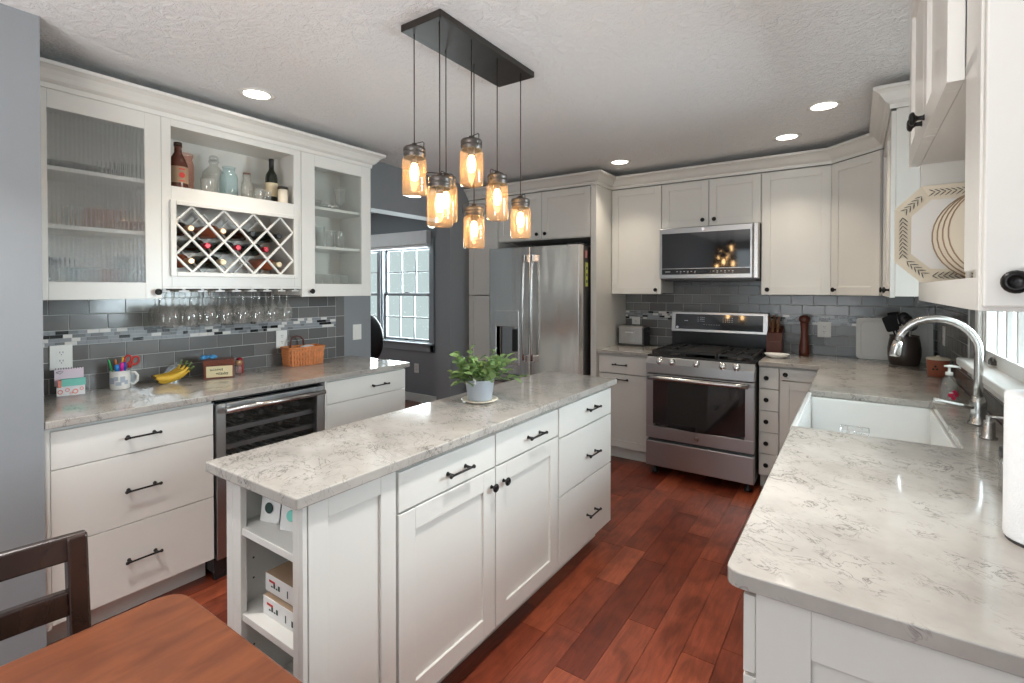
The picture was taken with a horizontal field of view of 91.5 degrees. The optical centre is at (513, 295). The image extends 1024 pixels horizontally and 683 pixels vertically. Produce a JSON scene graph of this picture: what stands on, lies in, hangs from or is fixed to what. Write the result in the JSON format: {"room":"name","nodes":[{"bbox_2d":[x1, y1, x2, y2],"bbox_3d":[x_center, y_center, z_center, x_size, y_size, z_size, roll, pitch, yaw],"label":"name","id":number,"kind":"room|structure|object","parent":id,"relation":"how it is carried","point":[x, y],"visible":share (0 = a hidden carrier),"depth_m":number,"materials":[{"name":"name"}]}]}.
{"room":"kitchen","nodes":[
{"label":"kitchen","id":0,"kind":"room"},
{"bbox_2d":[0,3,46,665],"bbox_3d":[-3.213,0.195,0.354,0.643,2.440,4.148,0,1,34],"label":"wall","id":1,"kind":"structure","parent":0,"point":[22,455],"depth_m":1.83,"materials":[{"name":"grey paint"}]},
{"bbox_2d":[45,96,504,399],"bbox_3d":[-1.311,0.151,3.858,0.179,2.440,4.080,0,1,34],"label":"wall","id":2,"kind":"structure","parent":0,"point":[389,183],"depth_m":4.74,"materials":[{"name":"grey paint"}]},
{"bbox_2d":[49,344,72,370],"bbox_3d":[-2.181,0.299,2.405,0.008,0.118,0.085,0,1,34],"label":"wall outlet","id":3,"kind":"object","parent":2,"relation":"attached to","point":[60,356],"visible":0.92,"depth_m":2.40,"materials":[{"name":"plastic"}]},
{"bbox_2d":[40,86,162,299],"bbox_3d":[-2.011,-0.433,2.346,0.360,0.904,0.505,0,1,34],"label":"upper cabinet","id":4,"kind":"object","parent":2,"relation":"attached to","point":[101,161],"visible":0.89,"depth_m":2.27,"materials":[{"name":"paint"}]},
{"bbox_2d":[43,291,343,395],"bbox_3d":[-1.787,0.126,2.995,0.010,0.682,1.815,0,1,34],"label":"backsplash","id":5,"kind":"structure","parent":2,"relation":"attached to","point":[98,332],"depth_m":2.84,"materials":[{"name":"tile"}]},
{"bbox_2d":[160,116,300,291],"bbox_3d":[-1.662,-0.456,2.870,0.343,0.871,0.758,0,1,34],"label":"wine rack cabinet","id":6,"kind":"object","parent":2,"relation":"attached to","point":[207,204],"visible":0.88,"depth_m":2.90,"materials":[{"name":"paint"}]},
{"bbox_2d":[171,142,187,187],"bbox_3d":[-1.753,-0.674,2.607,0.092,0.245,0.091,0,1,34],"label":"growler","id":7,"kind":"object","parent":6,"relation":"in","point":[179,166],"visible":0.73,"depth_m":2.58,"materials":[{"name":"orange glass"}]},
{"bbox_2d":[177,254,194,267],"bbox_3d":[-1.799,-0.183,2.679,0.302,0.074,0.074,3,2,34],"label":"wine bottle","id":8,"kind":"object","parent":6,"relation":"in","point":[184,258],"visible":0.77,"depth_m":2.62,"materials":[{"name":"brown glass"}]},
{"bbox_2d":[177,222,194,235],"bbox_3d":[-1.799,-0.353,2.677,0.302,0.074,0.074,3,2,34],"label":"wine bottle","id":9,"kind":"object","parent":6,"relation":"in","point":[187,228],"visible":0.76,"depth_m":2.62,"materials":[{"name":"brown glass"}]},
{"bbox_2d":[177,239,210,252],"bbox_3d":[-1.753,-0.269,2.744,0.302,0.074,0.074,3,2,34],"label":"wine bottle","id":10,"kind":"object","parent":6,"relation":"in","point":[191,247],"visible":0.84,"depth_m":2.71,"materials":[{"name":"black glass"}]},
{"bbox_2d":[191,225,225,238],"bbox_3d":[-1.708,-0.355,2.809,0.302,0.074,0.074,3,2,34],"label":"wine bottle","id":11,"kind":"object","parent":6,"relation":"in","point":[207,233],"visible":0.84,"depth_m":2.77,"materials":[{"name":"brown glass"}]},
{"bbox_2d":[192,256,226,268],"bbox_3d":[-1.708,-0.185,2.811,0.302,0.074,0.074,3,2,34],"label":"wine bottle","id":12,"kind":"object","parent":6,"relation":"in","point":[207,264],"visible":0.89,"depth_m":2.78,"materials":[{"name":"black glass"}]},
{"bbox_2d":[206,242,240,254],"bbox_3d":[-1.663,-0.271,2.876,0.302,0.074,0.074,3,2,34],"label":"wine bottle","id":13,"kind":"object","parent":6,"relation":"in","point":[223,250],"visible":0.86,"depth_m":2.84,"materials":[{"name":"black glass"}]},
{"bbox_2d":[220,228,254,240],"bbox_3d":[-1.618,-0.357,2.941,0.302,0.074,0.074,3,2,34],"label":"wine bottle","id":14,"kind":"object","parent":6,"relation":"in","point":[238,236],"visible":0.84,"depth_m":2.90,"materials":[{"name":"brown glass"}]},
{"bbox_2d":[235,244,268,255],"bbox_3d":[-1.573,-0.273,3.008,0.302,0.074,0.074,3,2,34],"label":"wine bottle","id":15,"kind":"object","parent":6,"relation":"in","point":[252,252],"visible":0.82,"depth_m":2.97,"materials":[{"name":"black glass"}]},
{"bbox_2d":[247,259,281,270],"bbox_3d":[-1.527,-0.188,3.075,0.302,0.074,0.074,3,2,34],"label":"wine bottle","id":16,"kind":"object","parent":6,"relation":"in","point":[255,263],"visible":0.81,"depth_m":3.05,"materials":[{"name":"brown glass"}]},
{"bbox_2d":[251,231,281,242],"bbox_3d":[-1.527,-0.358,3.073,0.302,0.074,0.074,3,2,34],"label":"wine bottle","id":17,"kind":"object","parent":6,"relation":"in","point":[266,238],"visible":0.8,"depth_m":3.04,"materials":[{"name":"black glass"}]},
{"bbox_2d":[265,159,277,201],"bbox_3d":[-1.493,-0.698,3.075,0.070,0.281,0.070,0,1,34],"label":"wine bottle","id":18,"kind":"object","parent":6,"relation":"in","point":[271,180],"visible":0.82,"depth_m":3.05,"materials":[{"name":"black glass"}]},
{"bbox_2d":[277,186,287,202],"bbox_3d":[-1.408,-0.608,3.042,0.059,0.102,0.059,0,1,34],"label":"canister","id":19,"kind":"object","parent":6,"relation":"in","point":[282,190],"visible":0.82,"depth_m":3.02,"materials":[{"name":"beige ceramic"}]},
{"bbox_2d":[276,330,286,348],"bbox_3d":[-1.548,0.294,3.329,0.008,0.118,0.078,0,1,34],"label":"wall outlet","id":20,"kind":"object","parent":2,"relation":"attached to","point":[281,336],"visible":0.88,"depth_m":3.32,"materials":[{"name":"plastic"}]},
{"bbox_2d":[273,151,370,296],"bbox_3d":[-1.289,-0.446,3.400,0.360,0.904,0.536,0,1,34],"label":"upper cabinet","id":21,"kind":"object","parent":2,"relation":"attached to","point":[330,266],"visible":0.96,"depth_m":3.52,"materials":[{"name":"paint"}]},
{"bbox_2d":[40,57,385,168],"bbox_3d":[-1.605,-0.938,2.892,0.406,0.098,1.875,0,1,34],"label":"trim","id":22,"kind":"structure","parent":21,"relation":"attached to","point":[54,75],"depth_m":2.53,"materials":[{"name":"paint"}]},
{"bbox_2d":[353,324,360,339],"bbox_3d":[-1.206,0.283,3.845,0.009,0.118,0.078,0,1,34],"label":"light switch","id":23,"kind":"object","parent":2,"relation":"attached to","point":[356,327],"visible":1,"depth_m":3.84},
{"bbox_2d":[47,400,763,682],"bbox_3d":[-1.753,1.421,1.837,9.051,0.050,8.220,0,1,34],"label":"floor","id":24,"kind":"structure","parent":0,"point":[650,597],"depth_m":2.27,"materials":[{"name":"brown wood"}]},
{"bbox_2d":[0,530,90,640],"bbox_3d":[-0.877,0.961,0.770,0.505,0.897,0.467,0,1,34],"label":"dining chair","id":25,"kind":"object","parent":24,"relation":"on","point":[72,603],"visible":0.78,"depth_m":1.03,"materials":[{"name":"brown wood"}]},
{"bbox_2d":[44,401,213,644],"bbox_3d":[-1.860,0.949,2.325,0.647,0.882,0.611,0,1,34],"label":"base cabinet","id":26,"kind":"object","parent":24,"relation":"on","point":[141,490],"visible":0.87,"depth_m":2.15,"materials":[{"name":"paint"}]},
{"bbox_2d":[44,355,409,429],"bbox_3d":[-1.506,0.485,2.845,0.644,0.030,1.879,0,1,34],"label":"countertop","id":27,"kind":"structure","parent":26,"relation":"on","point":[99,404],"depth_m":2.51,"materials":[{"name":"stone"}]},
{"bbox_2d":[54,366,85,396],"bbox_3d":[-2.113,0.409,2.377,0.110,0.132,0.047,-1,1,-44],"label":"holder","id":28,"kind":"object","parent":27,"relation":"on","point":[68,381],"visible":1,"depth_m":2.37,"materials":[{"name":"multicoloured paper"}]},
{"bbox_2d":[109,369,138,389],"bbox_3d":[-1.979,0.427,2.538,0.121,0.092,0.086,0,1,-26],"label":"mug","id":29,"kind":"object","parent":27,"relation":"on","point":[119,380],"visible":0.96,"depth_m":2.50,"materials":[{"name":"white ceramic"}]},
{"bbox_2d":[109,376,127,385],"bbox_3d":[-1.982,0.430,2.501,0.074,0.044,0.021,0,1,-26],"label":"print","id":30,"kind":"object","parent":29,"relation":"attached to","point":[113,380],"depth_m":2.49},
{"bbox_2d":[123,354,139,369],"bbox_3d":[-1.965,0.384,2.567,0.010,0.160,0.070,1,1,44],"label":"scissors","id":31,"kind":"object","parent":29,"relation":"in","point":[129,366],"visible":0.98,"depth_m":2.56,"materials":[{"name":"red metal"}]},
{"bbox_2d":[154,362,191,381],"bbox_3d":[-1.822,0.410,2.670,0.171,0.096,0.037,-1,1,-44],"label":"banana","id":32,"kind":"object","parent":27,"relation":"on","point":[166,378],"visible":1,"depth_m":2.66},
{"bbox_2d":[203,357,234,378],"bbox_3d":[-1.690,0.416,2.865,0.154,0.105,0.117,0,1,-29],"label":"box","id":33,"kind":"object","parent":27,"relation":"on","point":[220,367],"visible":0.98,"depth_m":2.82,"materials":[{"name":"brown wood"}]},
{"bbox_2d":[280,335,324,366],"bbox_3d":[-1.411,0.366,3.341,0.150,0.194,0.258,1,1,40],"label":"woven basket","id":34,"kind":"object","parent":27,"relation":"on","point":[315,351],"visible":1,"depth_m":3.29,"materials":[{"name":"wicker"}]},
{"bbox_2d":[0,594,302,682],"bbox_3d":[-0.850,1.037,0.187,0.899,0.760,1.646,0,1,34],"label":"dining table","id":35,"kind":"object","parent":24,"relation":"on","point":[173,638],"visible":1,"depth_m":0.90,"materials":[{"name":"brown wood"}]},
{"bbox_2d":[205,383,325,579],"bbox_3d":[-1.487,0.946,2.810,0.649,0.876,0.603,0,1,34],"label":"wine cooler","id":36,"kind":"object","parent":24,"relation":"on","point":[310,410],"visible":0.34,"depth_m":2.64,"materials":[{"name":"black metal"}]},
{"bbox_2d":[230,415,263,429],"bbox_3d":[-1.495,0.721,2.812,0.272,0.067,0.067,0,1,34],"label":"wine bottle","id":37,"kind":"object","parent":36,"relation":"on","point":[235,420],"visible":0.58,"depth_m":2.79,"materials":[{"name":"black glass"}]},
{"bbox_2d":[226,440,273,455],"bbox_3d":[-1.522,0.909,2.833,0.505,0.024,0.543,0,1,34],"label":"shelf","id":38,"kind":"object","parent":36,"relation":"attached to","point":[269,441],"depth_m":3.05,"materials":[{"name":"black metal"}]},
{"bbox_2d":[226,426,299,453],"bbox_3d":[-1.522,0.824,2.832,0.505,0.024,0.543,0,1,34],"label":"shelf","id":39,"kind":"object","parent":36,"relation":"attached to","point":[297,434],"depth_m":2.99,"materials":[{"name":"black metal"}]},
{"bbox_2d":[249,412,281,424],"bbox_3d":[-1.434,0.720,2.901,0.272,0.067,0.067,0,1,34],"label":"wine bottle","id":40,"kind":"object","parent":36,"relation":"on","point":[256,417],"visible":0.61,"depth_m":2.88,"materials":[{"name":"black glass"}]},
{"bbox_2d":[226,407,312,432],"bbox_3d":[-1.522,0.674,2.830,0.505,0.024,0.543,0,1,34],"label":"shelf","id":41,"kind":"object","parent":36,"relation":"attached to","point":[299,411],"depth_m":2.72,"materials":[{"name":"black metal"}]},
{"bbox_2d":[226,420,312,449],"bbox_3d":[-1.522,0.759,2.831,0.505,0.024,0.543,0,1,34],"label":"shelf","id":42,"kind":"object","parent":36,"relation":"attached to","point":[300,425],"depth_m":2.74,"materials":[{"name":"black metal"}]},
{"bbox_2d":[267,409,299,420],"bbox_3d":[-1.373,0.719,2.990,0.272,0.067,0.067,0,1,34],"label":"wine bottle","id":43,"kind":"object","parent":36,"relation":"on","point":[285,411],"visible":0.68,"depth_m":2.97,"materials":[{"name":"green glass"}]},
{"bbox_2d":[226,472,395,682],"bbox_3d":[-0.595,0.960,1.478,0.379,0.882,0.307,0,1,34],"label":"shelf unit","id":44,"kind":"object","parent":24,"relation":"on","point":[341,548],"visible":0.62,"depth_m":1.39,"materials":[{"name":"paint"}]},
{"bbox_2d":[260,496,280,524],"bbox_3d":[-0.706,0.609,1.447,0.074,0.097,0.025,0,1,23],"label":"packet","id":45,"kind":"object","parent":44,"relation":"on","point":[270,509],"visible":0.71,"depth_m":1.44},
{"bbox_2d":[263,591,292,631],"bbox_3d":[-0.588,0.877,1.426,0.200,0.053,0.151,0,1,34],"label":"carton","id":46,"kind":"object","parent":44,"relation":"on","point":[281,611],"visible":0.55,"depth_m":1.38,"materials":[{"name":"cardboard"}]},
{"bbox_2d":[266,560,292,605],"bbox_3d":[-0.583,0.824,1.446,0.215,0.051,0.161,0,1,34],"label":"carton","id":47,"kind":"object","parent":46,"relation":"on","point":[279,579],"visible":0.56,"depth_m":1.42,"materials":[{"name":"cardboard"}]},
{"bbox_2d":[280,505,292,531],"bbox_3d":[-0.621,0.610,1.397,0.074,0.097,0.026,0,1,15],"label":"packet","id":48,"kind":"object","parent":44,"relation":"on","point":[286,512],"visible":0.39,"depth_m":1.39,"materials":[{"name":"white paper"}]},
{"bbox_2d":[319,368,404,429],"bbox_3d":[-1.163,0.937,3.342,0.647,0.882,0.631,0,1,34],"label":"base cabinet","id":49,"kind":"object","parent":24,"relation":"on","point":[348,400],"visible":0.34,"depth_m":3.14,"materials":[{"name":"paint"}]},
{"bbox_2d":[371,315,383,358],"bbox_3d":[-1.873,0.786,5.855,0.587,1.120,0.626,0,1,34],"label":"leather chair","id":50,"kind":"object","parent":24,"relation":"on","point":[377,338],"visible":0.09,"depth_m":5.86,"materials":[{"name":"leather"}]},
{"bbox_2d":[396,408,557,682],"bbox_3d":[-0.214,0.953,2.003,0.414,0.882,0.986,0,1,34],"label":"base cabinet","id":51,"kind":"object","parent":24,"relation":"on","point":[477,520],"visible":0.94,"depth_m":1.79,"materials":[{"name":"paint"}]},
{"bbox_2d":[206,371,616,509],"bbox_3d":[-0.161,0.493,2.139,0.464,0.030,1.959,0,1,34],"label":"countertop","id":52,"kind":"structure","parent":51,"relation":"on","point":[297,473],"depth_m":1.64,"materials":[{"name":"stone"}]},
{"bbox_2d":[447,345,528,403],"bbox_3d":[-0.149,0.355,2.244,0.320,0.244,0.345,0,1,-35],"label":"potted plant","id":53,"kind":"object","parent":52,"relation":"on","point":[480,383],"visible":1,"depth_m":2.20,"materials":[{"name":"green plant"}]},
{"bbox_2d":[469,198,523,376],"bbox_3d":[-0.125,0.210,5.107,0.360,2.292,0.679,0,1,34],"label":"pantry cabinet","id":54,"kind":"object","parent":24,"relation":"on","point":[487,236],"visible":0.21,"depth_m":4.87,"materials":[{"name":"paint"}]},
{"bbox_2d":[489,243,590,384],"bbox_3d":[0.356,0.452,4.635,0.925,1.780,0.879,0,1,34],"label":"refrigerator","id":55,"kind":"object","parent":24,"relation":"on","point":[540,299],"visible":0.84,"depth_m":4.27,"materials":[{"name":"grey metal"}]},
{"bbox_2d":[541,387,610,586],"bbox_3d":[0.235,0.945,2.659,0.414,0.882,0.600,0,1,34],"label":"base cabinet","id":56,"kind":"object","parent":24,"relation":"on","point":[584,423],"visible":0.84,"depth_m":2.52,"materials":[{"name":"paint"}]},
{"bbox_2d":[591,184,625,376],"bbox_3d":[0.852,0.218,4.458,0.050,2.292,0.654,0,1,34],"label":"end panel","id":57,"kind":"object","parent":24,"relation":"on","point":[608,310],"visible":0.36,"depth_m":4.26,"materials":[{"name":"paint"}]},
{"bbox_2d":[599,353,647,461],"bbox_3d":[1.056,0.924,4.322,0.446,0.882,0.635,0,1,34],"label":"base cabinet","id":58,"kind":"object","parent":24,"relation":"on","point":[628,396],"visible":0.6,"depth_m":4.08,"materials":[{"name":"paint"}]},
{"bbox_2d":[597,344,670,356],"bbox_3d":[1.061,0.466,4.318,0.452,0.030,0.634,0,1,34],"label":"countertop","id":59,"kind":"structure","parent":58,"relation":"on","point":[615,349],"depth_m":4.17,"materials":[{"name":"stone"}]},
{"bbox_2d":[617,324,649,346],"bbox_3d":[1.081,0.356,4.465,0.262,0.186,0.158,0,1,34],"label":"toaster","id":60,"kind":"object","parent":59,"relation":"on","point":[637,335],"visible":1,"depth_m":4.40,"materials":[{"name":"silver metal"}]},
{"bbox_2d":[646,311,769,491],"bbox_3d":[1.516,0.758,3.898,0.758,1.225,0.811,0,1,34],"label":"gas range","id":61,"kind":"object","parent":24,"relation":"on","point":[702,390],"visible":0.98,"depth_m":3.67,"materials":[{"name":"grey metal"}]},
{"bbox_2d":[648,349,765,364],"bbox_3d":[1.531,0.470,3.915,0.758,0.031,0.650,0,1,34],"label":"cooktop","id":62,"kind":"object","parent":61,"relation":"in","point":[679,357],"depth_m":3.70,"materials":[{"name":"black metal"}]},
{"bbox_2d":[759,366,779,485],"bbox_3d":[1.940,0.932,3.720,0.128,0.882,0.629,0,1,34],"label":"base cabinet","id":63,"kind":"object","parent":24,"relation":"on","point":[769,376],"visible":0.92,"depth_m":3.48,"materials":[{"name":"paint"}]},
{"bbox_2d":[779,367,817,451],"bbox_3d":[2.091,0.933,3.617,0.236,0.882,0.629,0,1,34],"label":"base cabinet","id":64,"kind":"object","parent":24,"relation":"on","point":[795,383],"visible":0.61,"depth_m":3.41,"materials":[{"name":"paint"}]},
{"bbox_2d":[743,591,1023,682],"bbox_3d":[0.963,0.963,1.201,0.645,0.882,1.114,0,1,34],"label":"base cabinet","id":65,"kind":"object","parent":24,"relation":"on","point":[783,642],"visible":0.14,"depth_m":0.82,"materials":[{"name":"paint"}]},
{"bbox_2d":[728,353,1023,677],"bbox_3d":[1.490,0.492,2.276,1.008,0.030,3.519,0,1,34],"label":"countertop","id":66,"kind":"structure","parent":65,"relation":"on","point":[903,540],"depth_m":1.05,"materials":[{"name":"stone"}]},
{"bbox_2d":[766,326,783,352],"bbox_3d":[2.042,0.349,3.900,0.105,0.214,0.145,0,1,34],"label":"knife block","id":67,"kind":"object","parent":66,"relation":"on","point":[774,340],"visible":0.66,"depth_m":3.85,"materials":[{"name":"red wood"}]},
{"bbox_2d":[799,315,809,355],"bbox_3d":[2.191,0.304,3.764,0.076,0.308,0.076,0,1,34],"label":"pepper mill","id":68,"kind":"object","parent":66,"relation":"on","point":[804,348],"visible":1,"depth_m":3.74,"materials":[{"name":"red wood"}]},
{"bbox_2d":[790,392,956,447],"bbox_3d":[1.453,0.617,2.040,0.500,0.253,0.825,0,1,34],"label":"farmhouse sink","id":69,"kind":"object","parent":66,"relation":"in","point":[888,421],"visible":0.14,"depth_m":2.33,"materials":[{"name":"white ceramic"}]},
{"bbox_2d":[856,318,902,359],"bbox_3d":[2.631,0.313,3.571,0.300,0.295,0.069,0,1,34],"label":"cutting board","id":70,"kind":"object","parent":66,"relation":"on","point":[872,337],"visible":0.55,"depth_m":3.60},
{"bbox_2d":[887,334,921,366],"bbox_3d":[2.595,0.365,3.318,0.181,0.197,0.181,0,1,34],"label":"utensil crock","id":71,"kind":"object","parent":66,"relation":"on","point":[911,352],"visible":0.76,"depth_m":3.24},
{"bbox_2d":[882,315,898,334],"bbox_3d":[2.531,0.290,3.325,0.140,0.321,0.017,0,1,9],"label":"spatula","id":72,"kind":"object","parent":71,"relation":"in","point":[890,322],"visible":0.94,"depth_m":3.32,"materials":[{"name":"plastic"}]},
{"bbox_2d":[909,323,933,362],"bbox_3d":[2.813,0.329,3.446,0.130,0.267,0.058,0,1,34],"label":"cutting board","id":73,"kind":"object","parent":66,"relation":"on","point":[925,331],"visible":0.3,"depth_m":3.43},
{"bbox_2d":[888,315,986,426],"bbox_3d":[1.627,0.279,1.920,0.298,0.403,0.060,0,1,34],"label":"faucet","id":74,"kind":"object","parent":66,"relation":"on","point":[977,406],"visible":0.95,"depth_m":1.86,"materials":[{"name":"metal"}]},
{"bbox_2d":[926,355,950,377],"bbox_3d":[2.451,0.408,2.884,0.110,0.120,0.111,0,1,34],"label":"terracotta pot","id":75,"kind":"object","parent":66,"relation":"on","point":[935,364],"visible":0.99,"depth_m":2.85,"materials":[{"name":"orange ceramic"}]},
{"bbox_2d":[939,365,960,402],"bbox_3d":[1.935,0.393,2.218,0.065,0.168,0.067,0,1,-18],"label":"soap bottle","id":76,"kind":"object","parent":66,"relation":"on","point":[954,392],"visible":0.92,"depth_m":2.20,"materials":[{"name":"clear glass"}]},
{"bbox_2d":[979,415,1003,440],"bbox_3d":[1.608,0.443,1.654,0.047,0.083,0.103,0,1,-20],"label":"soap dispenser","id":77,"kind":"object","parent":66,"relation":"on","point":[988,431],"visible":0.93,"depth_m":1.67,"materials":[{"name":"silver metal"}]},
{"bbox_2d":[1002,389,1023,547],"bbox_3d":[1.049,0.322,0.983,0.122,0.340,0.122,0,1,34],"label":"paper towel roll","id":78,"kind":"object","parent":66,"relation":"on","point":[1013,434],"visible":1,"depth_m":0.99,"materials":[{"name":"white paper"}]},
{"bbox_2d":[0,0,911,213],"bbox_3d":[-1.774,-1.069,1.821,9.000,0.050,8.220,0,1,34],"label":"ceiling","id":79,"kind":"structure","parent":0,"point":[656,85],"depth_m":2.29,"materials":[{"name":"white"}]},
{"bbox_2d":[238,87,274,100],"bbox_3d":[-1.347,-1.050,2.616,0.176,0.006,0.176,0,1,34],"label":"recessed light","id":80,"kind":"object","parent":79,"relation":"in","point":[257,94],"visible":1,"depth_m":2.61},
{"bbox_2d":[401,9,533,248],"bbox_3d":[-0.165,-0.626,2.130,0.255,0.842,0.665,1,1,37],"label":"pendant light","id":81,"kind":"object","parent":79,"relation":"hanging from","point":[437,30],"visible":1,"depth_m":2.05,"materials":[{"name":"brown metal"}]},
{"bbox_2d":[427,187,452,228],"bbox_3d":[-0.276,-0.327,1.862,0.095,0.150,0.095,0,1,34],"label":"glass jar","id":82,"kind":"object","parent":81,"relation":"on","point":[439,203],"depth_m":1.85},
{"bbox_2d":[437,187,457,223],"bbox_3d":[-0.283,-0.380,2.090,0.095,0.154,0.095,0,1,34],"label":"glass jar","id":83,"kind":"object","parent":81,"relation":"on","point":[446,196],"depth_m":2.08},
{"bbox_2d":[463,216,484,248],"bbox_3d":[-0.176,-0.280,2.215,0.095,0.146,0.095,0,1,34],"label":"glass jar","id":84,"kind":"object","parent":81,"relation":"on","point":[474,228],"depth_m":2.20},
{"bbox_2d":[772,133,801,140],"bbox_3d":[1.833,-1.060,3.350,0.176,0.006,0.176,0,1,34],"label":"recessed light","id":85,"kind":"object","parent":79,"relation":"in","point":[787,136],"visible":1,"depth_m":3.34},
{"bbox_2d":[806,100,842,111],"bbox_3d":[1.729,-1.053,2.783,0.176,0.006,0.176,0,1,34],"label":"recessed light","id":86,"kind":"object","parent":79,"relation":"in","point":[826,105],"visible":1,"depth_m":2.77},
{"bbox_2d":[371,148,883,395],"bbox_3d":[-0.058,0.130,5.561,7.620,2.440,0.135,0,1,34],"label":"wall","id":87,"kind":"structure","parent":0,"point":[423,382],"depth_m":6.31,"materials":[{"name":"grey paint"}]},
{"bbox_2d":[371,238,434,352],"bbox_3d":[-1.780,-0.004,6.708,2.000,1.400,0.145,0,1,34],"label":"window","id":88,"kind":"structure","parent":87,"relation":"in","point":[425,345],"depth_m":6.49,"materials":[{"name":"wood"}]},
{"bbox_2d":[371,230,430,250],"bbox_3d":[-1.825,-0.696,6.625,1.910,0.205,0.081,0,1,34],"label":"window shade","id":89,"kind":"object","parent":88,"relation":"attached to","point":[413,239],"visible":0.52,"depth_m":6.30,"materials":[{"name":"fabric"}]},
{"bbox_2d":[405,391,435,402],"bbox_3d":[-1.731,1.287,6.648,3.648,0.100,0.014,0,1,34],"label":"baseboard","id":90,"kind":"structure","parent":87,"relation":"attached to","point":[411,396],"depth_m":6.26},
{"bbox_2d":[498,186,590,246],"bbox_3d":[0.424,-0.716,4.720,0.965,0.432,0.679,0,1,34],"label":"upper cabinet","id":91,"kind":"object","parent":87,"relation":"attached to","point":[562,216],"visible":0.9,"depth_m":4.43,"materials":[{"name":"paint"}]},
{"bbox_2d":[612,185,672,293],"bbox_3d":[1.138,-0.470,4.424,0.448,0.916,0.372,0,1,34],"label":"upper cabinet","id":92,"kind":"object","parent":87,"relation":"attached to","point":[636,212],"visible":0.96,"depth_m":4.30,"materials":[{"name":"paint"}]},
{"bbox_2d":[662,173,761,228],"bbox_3d":[1.633,-0.735,4.081,0.752,0.377,0.372,0,1,34],"label":"upper cabinet","id":93,"kind":"object","parent":87,"relation":"attached to","point":[734,199],"visible":0.87,"depth_m":3.94,"materials":[{"name":"paint"}]},
{"bbox_2d":[659,222,761,281],"bbox_3d":[1.617,-0.329,4.065,0.746,0.430,0.420,0,1,34],"label":"microwave","id":94,"kind":"object","parent":93,"relation":"attached to","point":[731,252],"visible":0.98,"depth_m":3.88,"materials":[{"name":"grey metal"}]},
{"bbox_2d":[626,281,934,356],"bbox_3d":[1.981,0.113,4.075,2.240,0.682,0.010,0,1,34],"label":"backsplash","id":95,"kind":"structure","parent":87,"relation":"attached to","point":[654,311],"depth_m":3.95,"materials":[{"name":"tile"}]},
{"bbox_2d":[761,165,831,294],"bbox_3d":[2.127,-0.462,3.746,0.447,0.916,0.372,0,1,34],"label":"upper cabinet","id":96,"kind":"object","parent":87,"relation":"attached to","point":[796,203],"visible":0.99,"depth_m":3.62,"materials":[{"name":"paint"}]},
{"bbox_2d":[817,322,830,337],"bbox_3d":[2.365,0.262,3.802,0.090,0.118,0.008,0,1,34],"label":"wall outlet","id":97,"kind":"object","parent":87,"relation":"attached to","point":[823,328],"visible":1,"depth_m":3.80,"materials":[{"name":"plastic"}]},
{"bbox_2d":[949,310,1003,426],"bbox_3d":[1.799,0.178,1.670,0.158,2.440,4.185,0,1,34],"label":"wall","id":98,"kind":"structure","parent":0,"point":[972,312],"depth_m":2.39,"materials":[{"name":"grey paint"}]},
{"bbox_2d":[830,149,883,295],"bbox_3d":[2.488,-0.457,3.349,0.605,0.916,0.620,0,1,34],"label":"upper cabinet","id":99,"kind":"object","parent":98,"relation":"attached to","point":[857,182],"visible":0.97,"depth_m":3.27,"materials":[{"name":"paint"}]},
{"bbox_2d":[879,106,919,297],"bbox_3d":[2.192,-0.449,2.694,0.350,0.916,0.838,0,1,34],"label":"upper cabinet","id":100,"kind":"object","parent":98,"relation":"attached to","point":[900,181],"visible":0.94,"depth_m":2.42,"materials":[{"name":"paint"}]},
{"bbox_2d":[464,80,909,200],"bbox_3d":[0.892,-0.969,3.686,3.628,0.098,1.170,0,1,34],"label":"trim","id":101,"kind":"structure","parent":100,"relation":"attached to","point":[885,98],"depth_m":3.76,"materials":[{"name":"paint"}]},
{"bbox_2d":[907,0,1023,311],"bbox_3d":[1.053,-0.424,1.036,0.359,0.890,0.940,0,1,34],"label":"upper cabinet","id":102,"kind":"object","parent":98,"relation":"attached to","point":[965,123],"visible":1,"depth_m":0.79,"materials":[{"name":"paint"}]},
{"bbox_2d":[894,182,964,282],"bbox_3d":[1.278,-0.176,1.399,0.336,0.280,0.020,0,1,34],"label":"platter","id":103,"kind":"object","parent":102,"relation":"in","point":[915,218],"visible":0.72,"depth_m":1.46,"materials":[{"name":"beige ceramic"}]},
{"bbox_2d":[932,195,972,277],"bbox_3d":[1.248,-0.158,1.303,0.244,0.244,0.018,0,1,34],"label":"dinner plate","id":104,"kind":"object","parent":102,"relation":"in","point":[935,226],"visible":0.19,"depth_m":1.36,"materials":[{"name":"beige ceramic"}]},
{"bbox_2d":[937,195,972,276],"bbox_3d":[1.228,-0.157,1.263,0.244,0.244,0.018,0,1,34],"label":"dinner plate","id":105,"kind":"object","parent":102,"relation":"in","point":[945,255],"visible":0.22,"depth_m":1.32,"materials":[{"name":"beige ceramic"}]},
{"bbox_2d":[948,198,964,263],"bbox_3d":[1.187,-0.156,1.182,0.244,0.244,0.018,0,1,34],"label":"dinner plate","id":106,"kind":"object","parent":102,"relation":"in","point":[956,226],"visible":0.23,"depth_m":1.23,"materials":[{"name":"beige ceramic"}]},
{"bbox_2d":[942,196,972,273],"bbox_3d":[1.207,-0.157,1.222,0.244,0.244,0.018,0,1,34],"label":"dinner plate","id":107,"kind":"object","parent":102,"relation":"in","point":[945,240],"visible":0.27,"depth_m":1.28,"materials":[{"name":"beige ceramic"}]},
{"bbox_2d":[935,303,1003,424],"bbox_3d":[2.002,0.245,2.116,0.010,0.466,3.200,0,1,34],"label":"backsplash","id":108,"kind":"structure","parent":98,"relation":"attached to","point":[957,343],"depth_m":2.65,"materials":[{"name":"tile"}]},
{"bbox_2d":[956,311,1023,402],"bbox_3d":[1.692,-0.168,1.593,0.215,1.125,1.625,0,1,34],"label":"window","id":109,"kind":"structure","parent":98,"relation":"in","point":[1001,334],"depth_m":1.95,"materials":[{"name":"white wood"}]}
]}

